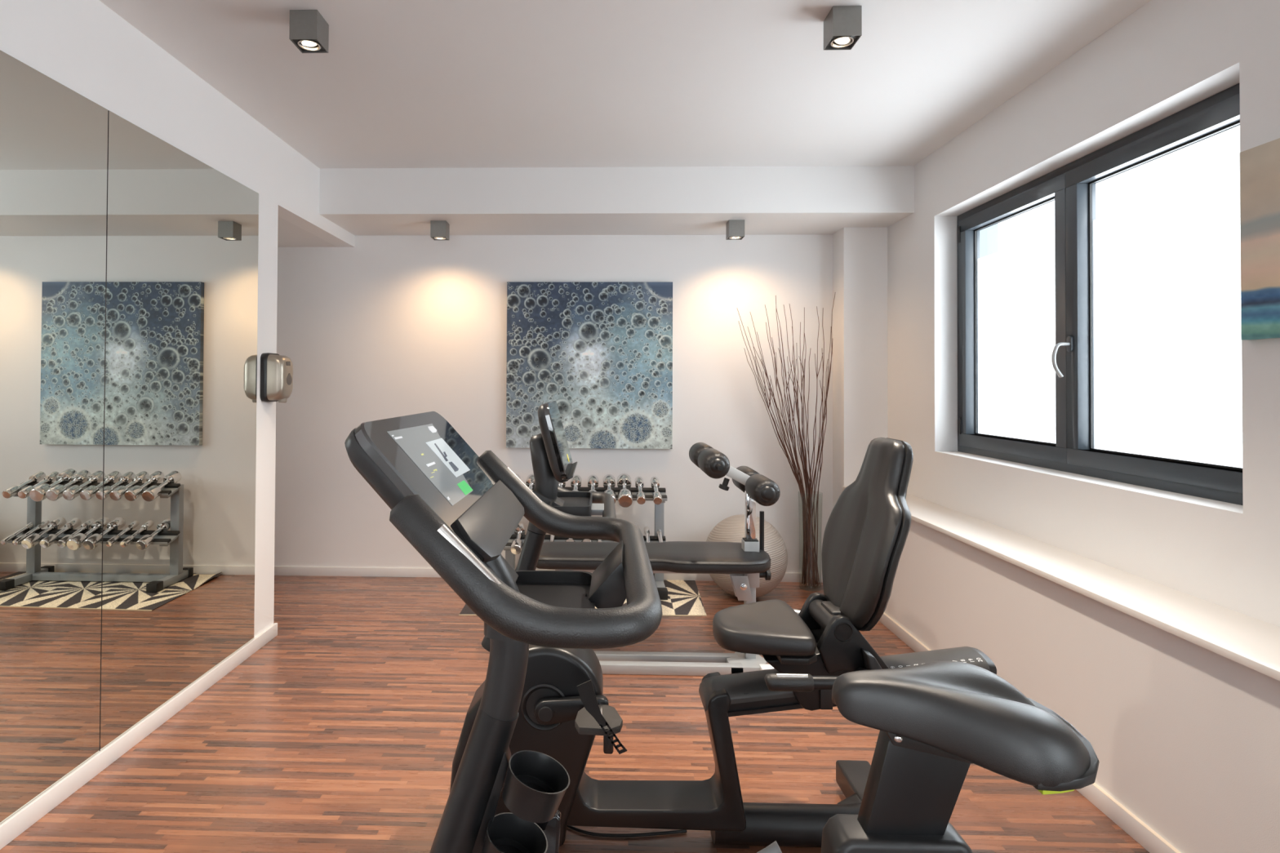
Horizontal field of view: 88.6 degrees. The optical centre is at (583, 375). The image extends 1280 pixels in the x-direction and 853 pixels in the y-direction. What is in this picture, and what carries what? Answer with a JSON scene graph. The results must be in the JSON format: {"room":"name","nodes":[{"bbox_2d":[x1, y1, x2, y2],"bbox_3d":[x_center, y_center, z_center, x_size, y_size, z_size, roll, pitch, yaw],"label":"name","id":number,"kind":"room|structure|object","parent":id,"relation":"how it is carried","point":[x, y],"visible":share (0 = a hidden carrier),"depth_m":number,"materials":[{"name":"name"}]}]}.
{"room":"gym","nodes":[
{"label":"gym","id":0,"kind":"room"},
{"bbox_2d":[0,0,355,638],"bbox_3d":[-1.775,0.020,0.965,0.120,2.667,7.230,0,-1,2],"label":"wall","id":1,"kind":"structure","parent":0,"point":[84,46],"depth_m":2.82,"materials":[{"name":"white paint"}]},
{"bbox_2d":[0,49,107,824],"bbox_3d":[-1.690,0.179,1.776,0.006,2.236,1.000,0,-1,2],"label":"wall mirror","id":2,"kind":"object","parent":1,"relation":"attached to","point":[54,138],"visible":1,"depth_m":2.05,"materials":[{"name":"white mirror"}]},
{"bbox_2d":[0,622,277,849],"bbox_3d":[-1.728,1.314,0.410,0.016,0.066,6.157,0,-1,2],"label":"baseboard","id":3,"kind":"structure","parent":1,"relation":"attached to","point":[14,826],"depth_m":2.34,"materials":[{"name":"white paint"}]},
{"bbox_2d":[99,110,258,751],"bbox_3d":[-1.662,0.192,2.781,0.006,2.236,1.002,0,-1,2],"label":"wall mirror","id":4,"kind":"object","parent":1,"relation":"attached to","point":[180,457],"visible":1,"depth_m":2.65,"materials":[{"name":"white mirror"}]},
{"bbox_2d":[259,352,293,402],"bbox_3d":[-1.591,0.012,3.401,0.112,0.258,0.156,0,-1,2],"label":"soap dispenser","id":5,"kind":"object","parent":1,"relation":"attached to","point":[276,370],"visible":1,"depth_m":3.33,"materials":[{"name":"silver metal"}]},
{"bbox_2d":[277,216,337,247],"bbox_3d":[-2.353,-1.095,4.069,1.219,0.364,1.085,0,-1,2],"label":"ceiling","id":6,"kind":"structure","parent":0,"point":[289,235],"depth_m":4.31,"materials":[{"name":"white paint"}]},
{"bbox_2d":[274,234,832,573],"bbox_3d":[-0.397,0.072,4.602,5.350,2.667,0.120,0,-1,2],"label":"wall","id":7,"kind":"structure","parent":0,"point":[382,326],"depth_m":4.55,"materials":[{"name":"white paint"}]},
{"bbox_2d":[430,220,449,239],"bbox_3d":[-0.926,-0.935,4.208,0.098,0.104,0.098,0,-1,2],"label":"ceiling spotlight","id":8,"kind":"object","parent":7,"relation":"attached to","point":[439,229],"visible":1,"depth_m":4.16,"materials":[{"name":"metal"}]},
{"bbox_2d":[274,566,822,582],"bbox_3d":[-0.628,1.373,4.526,4.663,0.062,0.012,0,-1,2],"label":"baseboard","id":9,"kind":"structure","parent":7,"relation":"attached to","point":[278,571],"depth_m":4.54,"materials":[{"name":"white paint"}]},
{"bbox_2d":[506,281,672,448],"bbox_3d":[0.039,-0.073,4.512,1.142,1.146,0.036,0,-1,2],"label":"print","id":10,"kind":"object","parent":7,"relation":"attached to","point":[602,351],"visible":0.94,"depth_m":4.49},
{"bbox_2d":[319,165,914,235],"bbox_3d":[0.186,-1.122,4.253,3.607,0.282,0.576,0,-1,2],"label":"ceiling beam","id":11,"kind":"structure","parent":7,"relation":"attached to","point":[818,199],"depth_m":3.98,"materials":[{"name":"white paint"}]},
{"bbox_2d":[725,219,744,239],"bbox_3d":[0.964,-0.927,4.153,0.098,0.104,0.098,0,-1,2],"label":"ceiling spotlight","id":12,"kind":"object","parent":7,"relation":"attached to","point":[735,228],"visible":1,"depth_m":4.10,"materials":[{"name":"metal"}]},
{"bbox_2d":[0,575,1149,852],"bbox_3d":[-0.505,1.409,0.922,5.350,0.100,7.450,0,-1,2],"label":"floor","id":13,"kind":"structure","parent":0,"point":[341,733],"depth_m":2.38,"materials":[{"name":"brown wood"}]},
{"bbox_2d":[458,580,706,616],"bbox_3d":[0.021,1.389,4.156,1.470,0.026,0.765,0,-1,2],"label":"rug","id":14,"kind":"object","parent":13,"relation":"on","point":[684,599],"visible":0.12,"depth_m":4.04,"materials":[{"name":"fabric"}]},
{"bbox_2d":[503,486,667,599],"bbox_3d":[-0.003,1.066,4.275,1.073,0.667,0.377,0,-1,2],"label":"dumbbell rack","id":15,"kind":"object","parent":14,"relation":"on","point":[659,508],"visible":0.34,"depth_m":4.26,"materials":[{"name":"metal"}]},
{"bbox_2d":[510,521,526,555],"bbox_3d":[-0.421,1.051,4.232,0.072,0.155,0.294,0,-1,2],"label":"dumbbell","id":16,"kind":"object","parent":15,"relation":"on","point":[517,544],"visible":0.94,"depth_m":4.15,"materials":[{"name":"silver metal"}]},
{"bbox_2d":[525,474,534,490],"bbox_3d":[-0.347,0.736,4.234,0.076,0.160,0.300,0,-1,2],"label":"dumbbell","id":17,"kind":"object","parent":15,"relation":"on","point":[530,482],"visible":0.36,"depth_m":4.29,"materials":[{"name":"silver metal"}]},
{"bbox_2d":[549,534,555,542],"bbox_3d":[-0.203,1.052,4.226,0.042,0.120,0.263,0,-1,2],"label":"dumbbell","id":18,"kind":"object","parent":15,"relation":"on","point":[552,537],"visible":0.21,"depth_m":4.20,"materials":[{"name":"silver metal"}]},
{"bbox_2d":[558,481,566,487],"bbox_3d":[-0.153,0.737,4.229,0.066,0.150,0.292,0,-1,2],"label":"dumbbell","id":19,"kind":"object","parent":15,"relation":"on","point":[560,484],"visible":0.22,"depth_m":4.29,"materials":[{"name":"silver metal"}]},
{"bbox_2d":[564,537,575,542],"bbox_3d":[-0.083,1.052,4.223,0.078,0.162,0.300,0,-1,2],"label":"dumbbell","id":20,"kind":"object","parent":15,"relation":"on","point":[569,540],"visible":0.09,"depth_m":4.13,"materials":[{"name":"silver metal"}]},
{"bbox_2d":[570,475,582,491],"bbox_3d":[-0.053,0.737,4.226,0.072,0.156,0.296,0,-1,2],"label":"dumbbell","id":21,"kind":"object","parent":15,"relation":"on","point":[575,482],"visible":0.57,"depth_m":4.29,"materials":[{"name":"silver metal"}]},
{"bbox_2d":[503,539,665,548],"bbox_3d":[-0.005,1.087,4.228,1.073,0.049,0.134,0,-1,2],"label":"shelf","id":22,"kind":"object","parent":15,"relation":"attached to","point":[508,545],"depth_m":4.25,"materials":[{"name":"black metal"}]},
{"bbox_2d":[581,538,591,542],"bbox_3d":[0.022,1.052,4.220,0.082,0.167,0.304,0,-1,2],"label":"dumbbell","id":23,"kind":"object","parent":15,"relation":"on","point":[584,540],"visible":0.05,"depth_m":4.13,"materials":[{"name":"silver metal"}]},
{"bbox_2d":[587,475,598,491],"bbox_3d":[0.059,0.738,4.223,0.074,0.158,0.298,0,-1,2],"label":"dumbbell","id":24,"kind":"object","parent":15,"relation":"on","point":[593,480],"visible":0.56,"depth_m":4.28,"materials":[{"name":"silver metal"}]},
{"bbox_2d":[603,474,616,503],"bbox_3d":[0.165,0.738,4.220,0.082,0.166,0.304,0,-1,2],"label":"dumbbell","id":25,"kind":"object","parent":15,"relation":"on","point":[609,481],"visible":0.66,"depth_m":4.27,"materials":[{"name":"silver metal"}]},
{"bbox_2d":[617,473,632,507],"bbox_3d":[0.264,0.739,4.217,0.094,0.180,0.313,0,-1,2],"label":"dumbbell","id":26,"kind":"object","parent":15,"relation":"on","point":[624,480],"visible":1,"depth_m":4.11,"materials":[{"name":"silver metal"}]},
{"bbox_2d":[635,476,645,504],"bbox_3d":[0.364,0.739,4.215,0.058,0.141,0.286,0,-1,2],"label":"dumbbell","id":27,"kind":"object","parent":15,"relation":"on","point":[641,497],"visible":1,"depth_m":4.14,"materials":[{"name":"silver metal"}]},
{"bbox_2d":[615,492,666,501],"bbox_3d":[-0.003,0.772,4.232,1.073,0.049,0.134,0,-1,2],"label":"shelf","id":28,"kind":"object","parent":15,"relation":"attached to","point":[649,497],"depth_m":4.17,"materials":[{"name":"metal"}]},
{"bbox_2d":[644,526,650,542],"bbox_3d":[0.414,1.054,4.209,0.036,0.114,0.257,0,-1,2],"label":"dumbbell","id":29,"kind":"object","parent":15,"relation":"on","point":[646,531],"visible":0.52,"depth_m":4.25,"materials":[{"name":"silver metal"}]},
{"bbox_2d":[650,476,662,504],"bbox_3d":[0.467,0.739,4.212,0.058,0.141,0.286,0,-1,2],"label":"dumbbell","id":30,"kind":"object","parent":15,"relation":"on","point":[655,483],"visible":1,"depth_m":4.16,"materials":[{"name":"silver metal"}]},
{"bbox_2d":[656,528,662,542],"bbox_3d":[0.493,1.054,4.207,0.034,0.111,0.255,0,-1,2],"label":"dumbbell","id":31,"kind":"object","parent":15,"relation":"on","point":[659,531],"visible":0.52,"depth_m":4.23,"materials":[{"name":"silver metal"}]},
{"bbox_2d":[566,825,686,837],"bbox_3d":[0.093,1.369,1.972,0.430,0.009,0.078,0,-1,11],"label":"power cable","id":32,"kind":"object","parent":13,"relation":"on","point":[673,832],"visible":0.82,"depth_m":1.95,"materials":[{"name":"black rubber"}]},
{"bbox_2d":[536,442,780,675],"bbox_3d":[0.342,0.866,3.131,1.150,1.048,0.640,0,-1,2],"label":"weight bench","id":33,"kind":"object","parent":13,"relation":"on","point":[746,562],"visible":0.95,"depth_m":3.06,"materials":[{"name":"black leather"}]},
{"bbox_2d":[344,411,1099,852],"bbox_3d":[0.139,0.712,0.948,1.090,1.301,0.541,0,-1,2],"label":"exercise bike","id":34,"kind":"object","parent":13,"relation":"on","point":[460,508],"visible":1,"depth_m":0.92,"materials":[{"name":"black plastic"}]},
{"bbox_2d":[426,438,470,477],"bbox_3d":[-0.208,0.126,1.008,0.048,0.053,0.094,0,-1,2],"label":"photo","id":35,"kind":"object","parent":34,"relation":"attached to","point":[440,448],"depth_m":1.00,"materials":[{"name":"grey"}]},
{"bbox_2d":[471,746,569,852],"bbox_3d":[-0.117,0.660,0.948,0.196,0.250,0.135,0,-1,2],"label":"cup holder","id":36,"kind":"object","parent":34,"relation":"on","point":[535,784],"depth_m":0.94,"materials":[{"name":"black plastic"}]},
{"bbox_2d":[484,570,595,640],"bbox_3d":[-0.057,0.334,0.965,0.148,0.024,0.235,0,-1,2],"label":"tray","id":37,"kind":"object","parent":34,"relation":"on","point":[561,588],"depth_m":1.04,"materials":[{"name":"black plastic"}]},
{"bbox_2d":[449,400,996,847],"bbox_3d":[0.391,0.728,1.930,1.553,1.295,0.555,0,-1,2],"label":"exercise bike","id":38,"kind":"object","parent":13,"relation":"on","point":[563,706],"visible":0.66,"depth_m":1.85,"materials":[{"name":"black plastic"}]},
{"bbox_2d":[549,491,592,516],"bbox_3d":[-0.035,0.386,1.942,0.118,0.040,0.250,0,-1,2],"label":"tray","id":39,"kind":"object","parent":38,"relation":"on","point":[573,503],"depth_m":1.93,"materials":[{"name":"black plastic"}]},
{"bbox_2d":[706,514,787,597],"bbox_3d":[1.030,1.148,4.164,0.516,0.516,0.516,0,-1,2],"label":"exercise ball","id":40,"kind":"object","parent":13,"relation":"on","point":[731,529],"visible":0.54,"depth_m":4.01,"materials":[{"name":"grey plastic"}]},
{"bbox_2d":[798,493,822,591],"bbox_3d":[1.502,1.093,4.331,0.154,0.635,0.154,0,-1,2],"label":"vase","id":41,"kind":"object","parent":13,"relation":"on","point":[811,590],"visible":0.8,"depth_m":4.30,"materials":[{"name":"clear glass"}]},
{"bbox_2d":[737,308,811,573],"bbox_3d":[1.272,0.468,4.321,0.542,1.826,0.028,0,-1,-10],"label":"twig","id":42,"kind":"object","parent":41,"relation":"in","point":[737,308],"visible":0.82,"depth_m":4.31,"materials":[{"name":"brown wood"}]},
{"bbox_2d":[744,349,805,576],"bbox_3d":[1.282,0.598,4.355,0.413,1.566,0.082,0,-1,2],"label":"twig","id":43,"kind":"object","parent":41,"relation":"in","point":[744,349],"visible":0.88,"depth_m":4.34,"materials":[{"name":"brown wood"}]},
{"bbox_2d":[750,312,804,583],"bbox_3d":[1.288,0.477,4.345,0.367,1.806,0.041,0,-1,2],"label":"twig","id":44,"kind":"object","parent":41,"relation":"in","point":[750,313],"visible":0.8,"depth_m":4.34,"materials":[{"name":"brown wood"}]},
{"bbox_2d":[738,322,816,585],"bbox_3d":[1.279,0.509,4.310,0.519,1.741,0.020,0,-1,-1],"label":"twig","id":45,"kind":"object","parent":41,"relation":"in","point":[739,322],"visible":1,"depth_m":4.31,"materials":[{"name":"brown wood"}]},
{"bbox_2d":[747,327,813,586],"bbox_3d":[1.304,0.526,4.331,0.433,1.709,0.029,0,-1,7],"label":"twig","id":46,"kind":"object","parent":41,"relation":"in","point":[748,327],"visible":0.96,"depth_m":4.33,"materials":[{"name":"brown wood"}]},
{"bbox_2d":[756,332,806,585],"bbox_3d":[1.297,0.547,4.279,0.353,1.664,0.011,0,-1,-10],"label":"twig","id":47,"kind":"object","parent":41,"relation":"in","point":[757,332],"visible":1,"depth_m":4.29,"materials":[{"name":"brown wood"}]},
{"bbox_2d":[755,359,810,583],"bbox_3d":[1.316,0.627,4.304,0.392,1.506,0.027,0,-1,-8],"label":"twig","id":48,"kind":"object","parent":41,"relation":"in","point":[755,359],"visible":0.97,"depth_m":4.30,"materials":[{"name":"brown wood"}]},
{"bbox_2d":[765,323,805,533],"bbox_3d":[1.366,0.513,4.344,0.333,1.735,0.028,0,-1,-14],"label":"twig","id":49,"kind":"object","parent":41,"relation":"in","point":[766,323],"visible":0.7,"depth_m":4.33,"materials":[{"name":"brown wood"}]},
{"bbox_2d":[760,359,811,586],"bbox_3d":[1.328,0.636,4.325,0.339,1.489,0.083,0,-1,-2],"label":"twig","id":50,"kind":"object","parent":41,"relation":"in","point":[761,359],"visible":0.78,"depth_m":4.31,"materials":[{"name":"brown wood"}]},
{"bbox_2d":[771,337,807,526],"bbox_3d":[1.382,0.566,4.308,0.350,1.630,0.021,1,-1,-19],"label":"twig","id":51,"kind":"object","parent":41,"relation":"in","point":[771,337],"visible":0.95,"depth_m":4.29,"materials":[{"name":"brown wood"}]},
{"bbox_2d":[775,296,805,583],"bbox_3d":[1.356,0.429,4.312,0.258,1.903,0.037,1,-1,-24],"label":"twig","id":52,"kind":"object","parent":41,"relation":"in","point":[775,296],"visible":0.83,"depth_m":4.31,"materials":[{"name":"brown wood"}]},
{"bbox_2d":[764,304,817,580],"bbox_3d":[1.382,0.452,4.343,0.346,1.858,0.017,0,-1,8],"label":"twig","id":53,"kind":"object","parent":41,"relation":"in","point":[765,304],"visible":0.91,"depth_m":4.35,"materials":[{"name":"brown wood"}]},
{"bbox_2d":[768,375,818,586],"bbox_3d":[1.365,0.690,4.289,0.351,1.381,0.060,0,-1,-10],"label":"twig","id":54,"kind":"object","parent":41,"relation":"in","point":[770,375],"visible":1,"depth_m":4.29,"materials":[{"name":"brown wood"}]},
{"bbox_2d":[780,328,808,563],"bbox_3d":[1.395,0.530,4.276,0.235,1.701,0.041,1,-1,-19],"label":"twig","id":55,"kind":"object","parent":41,"relation":"in","point":[780,329],"visible":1,"depth_m":4.28,"materials":[{"name":"brown wood"}]},
{"bbox_2d":[777,347,813,570],"bbox_3d":[1.417,0.598,4.334,0.239,1.566,0.052,0,-1,6],"label":"twig","id":56,"kind":"object","parent":41,"relation":"in","point":[778,348],"visible":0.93,"depth_m":4.34,"materials":[{"name":"brown wood"}]},
{"bbox_2d":[786,355,804,584],"bbox_3d":[1.401,0.627,4.299,0.134,1.507,0.023,0,-1,-16],"label":"twig","id":57,"kind":"object","parent":41,"relation":"in","point":[787,356],"visible":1,"depth_m":4.30,"materials":[{"name":"brown wood"}]},
{"bbox_2d":[776,309,817,578],"bbox_3d":[1.417,0.466,4.313,0.290,1.830,0.043,0,-1,-5],"label":"twig","id":58,"kind":"object","parent":41,"relation":"in","point":[776,309],"visible":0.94,"depth_m":4.31,"materials":[{"name":"brown wood"}]},
{"bbox_2d":[783,306,811,583],"bbox_3d":[1.408,0.455,4.323,0.180,1.851,0.056,0,-1,2],"label":"twig","id":59,"kind":"object","parent":41,"relation":"in","point":[784,306],"visible":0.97,"depth_m":4.30,"materials":[{"name":"brown wood"}]},
{"bbox_2d":[786,383,813,585],"bbox_3d":[1.430,0.708,4.320,0.178,1.346,0.020,0,-1,6],"label":"twig","id":60,"kind":"object","parent":41,"relation":"in","point":[786,384],"visible":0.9,"depth_m":4.31,"materials":[{"name":"brown wood"}]},
{"bbox_2d":[791,328,808,586],"bbox_3d":[1.446,0.525,4.338,0.118,1.711,0.042,0,-1,39],"label":"twig","id":61,"kind":"object","parent":41,"relation":"in","point":[792,329],"visible":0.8,"depth_m":4.33,"materials":[{"name":"brown wood"}]},
{"bbox_2d":[787,304,814,586],"bbox_3d":[1.421,0.455,4.287,0.186,1.850,0.048,0,-1,-11],"label":"twig","id":62,"kind":"object","parent":41,"relation":"in","point":[789,304],"visible":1,"depth_m":4.29,"materials":[{"name":"brown wood"}]},
{"bbox_2d":[796,375,807,573],"bbox_3d":[1.457,0.690,4.347,0.088,1.383,0.022,1,-1,-24],"label":"twig","id":63,"kind":"object","parent":41,"relation":"in","point":[802,375],"visible":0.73,"depth_m":4.35,"materials":[{"name":"brown wood"}]},
{"bbox_2d":[795,359,813,544],"bbox_3d":[1.455,0.637,4.315,0.185,1.488,0.033,1,-1,-32],"label":"twig","id":64,"kind":"object","parent":41,"relation":"in","point":[796,359],"visible":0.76,"depth_m":4.29,"materials":[{"name":"brown wood"}]},
{"bbox_2d":[800,321,809,585],"bbox_3d":[1.471,0.514,4.329,0.115,1.734,0.054,1,-1,-29],"label":"twig","id":65,"kind":"object","parent":41,"relation":"in","point":[800,322],"visible":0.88,"depth_m":4.33,"materials":[{"name":"brown wood"}]},
{"bbox_2d":[798,333,813,543],"bbox_3d":[1.486,0.549,4.335,0.141,1.665,0.030,1,-1,-30],"label":"twig","id":66,"kind":"object","parent":41,"relation":"in","point":[804,333],"visible":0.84,"depth_m":4.33,"materials":[{"name":"brown wood"}]},
{"bbox_2d":[801,306,810,568],"bbox_3d":[1.465,0.468,4.304,0.023,1.826,0.116,0,-1,39],"label":"twig","id":67,"kind":"object","parent":41,"relation":"in","point":[804,307],"visible":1,"depth_m":4.29,"materials":[{"name":"brown wood"}]},
{"bbox_2d":[796,357,815,575],"bbox_3d":[1.476,0.582,4.346,0.137,1.599,0.026,0,-1,-6],"label":"twig","id":68,"kind":"object","parent":41,"relation":"in","point":[797,357],"visible":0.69,"depth_m":4.34,"materials":[{"name":"brown wood"}]},
{"bbox_2d":[807,349,812,585],"bbox_3d":[1.486,0.601,4.297,0.027,1.560,0.080,0,-1,29],"label":"twig","id":69,"kind":"object","parent":41,"relation":"in","point":[810,349],"visible":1,"depth_m":4.30,"materials":[{"name":"brown wood"}]},
{"bbox_2d":[807,354,817,583],"bbox_3d":[1.504,0.619,4.286,0.031,1.523,0.139,0,-1,2],"label":"twig","id":70,"kind":"object","parent":41,"relation":"in","point":[815,354],"visible":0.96,"depth_m":4.28,"materials":[{"name":"brown wood"}]},
{"bbox_2d":[808,306,822,584],"bbox_3d":[1.543,0.462,4.339,0.042,1.840,0.085,1,-1,-24],"label":"twig","id":71,"kind":"object","parent":41,"relation":"in","point":[816,306],"visible":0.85,"depth_m":4.33,"materials":[{"name":"brown wood"}]},
{"bbox_2d":[813,322,824,582],"bbox_3d":[1.571,0.464,4.363,0.072,1.836,0.010,0,-1,2],"label":"twig","id":72,"kind":"object","parent":41,"relation":"in","point":[822,322],"visible":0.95,"depth_m":4.36,"materials":[{"name":"brown wood"}]},
{"bbox_2d":[805,342,832,542],"bbox_3d":[1.544,0.567,4.318,0.195,1.628,0.032,0,-1,18],"label":"twig","id":73,"kind":"object","parent":41,"relation":"in","point":[832,342],"visible":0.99,"depth_m":4.31,"materials":[{"name":"brown wood"}]},
{"bbox_2d":[816,351,823,584],"bbox_3d":[1.566,0.599,4.322,0.050,1.565,0.048,0,-1,2],"label":"twig","id":74,"kind":"object","parent":41,"relation":"in","point":[822,352],"visible":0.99,"depth_m":4.32,"materials":[{"name":"brown wood"}]},
{"bbox_2d":[804,294,835,578],"bbox_3d":[1.573,0.414,4.355,0.197,1.937,0.037,0,-1,8],"label":"twig","id":75,"kind":"object","parent":41,"relation":"in","point":[834,295],"visible":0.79,"depth_m":4.36,"materials":[{"name":"brown wood"}]},
{"bbox_2d":[808,333,831,574],"bbox_3d":[1.561,0.526,4.331,0.169,1.710,0.023,0,-1,-10],"label":"twig","id":76,"kind":"object","parent":41,"relation":"in","point":[830,333],"visible":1,"depth_m":4.33,"materials":[{"name":"brown wood"}]},
{"bbox_2d":[813,361,827,550],"bbox_3d":[1.553,0.636,4.328,0.045,1.491,0.120,1,-1,-39],"label":"twig","id":77,"kind":"object","parent":41,"relation":"in","point":[827,362],"visible":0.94,"depth_m":4.31,"materials":[{"name":"brown wood"}]},
{"bbox_2d":[99,0,1151,168],"bbox_3d":[0.177,-1.355,0.938,4.011,0.100,7.450,0,-1,2],"label":"ceiling","id":78,"kind":"structure","parent":0,"point":[398,83],"depth_m":2.76,"materials":[{"name":"white paint"}]},
{"bbox_2d":[288,9,328,53],"bbox_3d":[-0.989,-1.240,2.355,0.098,0.104,0.098,0,-1,2],"label":"ceiling spotlight","id":79,"kind":"object","parent":78,"relation":"attached to","point":[308,32],"visible":1,"depth_m":2.31,"materials":[{"name":"metal"}]},
{"bbox_2d":[823,5,862,49],"bbox_3d":[0.916,-1.232,2.316,0.098,0.104,0.098,0,-1,2],"label":"ceiling spotlight","id":80,"kind":"object","parent":78,"relation":"attached to","point":[842,25],"visible":1,"depth_m":2.27,"materials":[{"name":"metal"}]},
{"bbox_2d":[832,226,887,508],"bbox_3d":[1.847,0.221,4.374,0.283,2.385,0.208,0,-1,2],"label":"wall","id":81,"kind":"structure","parent":0,"point":[860,254],"depth_m":4.28,"materials":[{"name":"white paint"}]},
{"bbox_2d":[884,520,1279,852],"bbox_3d":[1.752,1.034,0.749,0.263,0.668,7.022,0,-1,2],"label":"wall","id":82,"kind":"structure","parent":0,"point":[1184,735],"depth_m":1.98,"materials":[{"name":"white paint"}]},
{"bbox_2d":[878,612,1181,852],"bbox_3d":[1.612,1.335,0.750,0.014,0.063,7.022,0,-1,2],"label":"baseboard","id":83,"kind":"structure","parent":82,"relation":"attached to","point":[1153,842],"depth_m":2.02,"materials":[{"name":"white paint"}]},
{"bbox_2d":[887,0,1279,626],"bbox_3d":[2.016,0.036,0.859,0.250,2.667,7.230,0,-1,2],"label":"wall","id":84,"kind":"structure","parent":0,"point":[1166,57],"depth_m":2.45,"materials":[{"name":"white paint"}]},
{"bbox_2d":[842,485,1279,680],"bbox_3d":[1.738,0.689,0.754,0.294,0.022,7.022,0,-1,2],"label":"wall ledge","id":85,"kind":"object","parent":84,"relation":"attached to","point":[1251,642],"depth_m":2.10,"materials":[{"name":"white paint"}]},
{"bbox_2d":[956,83,1243,505],"bbox_3d":[2.064,-0.248,2.785,0.161,1.322,1.764,0,-1,2],"label":"window","id":86,"kind":"structure","parent":84,"relation":"in","point":[1072,186],"depth_m":2.73,"materials":[{"name":"dark gray painted metal"},{"name":"clear glass"},{"name":"satin metal"}]},
{"bbox_2d":[1240,137,1279,340],"bbox_3d":[1.899,-0.379,1.511,0.024,0.543,0.750,0,-1,2],"label":"canvas painting","id":87,"kind":"object","parent":84,"relation":"attached to","point":[1260,166],"visible":1,"depth_m":1.83},
{"label":"outside","id":88,"kind":"structure","parent":0,"visible":0},
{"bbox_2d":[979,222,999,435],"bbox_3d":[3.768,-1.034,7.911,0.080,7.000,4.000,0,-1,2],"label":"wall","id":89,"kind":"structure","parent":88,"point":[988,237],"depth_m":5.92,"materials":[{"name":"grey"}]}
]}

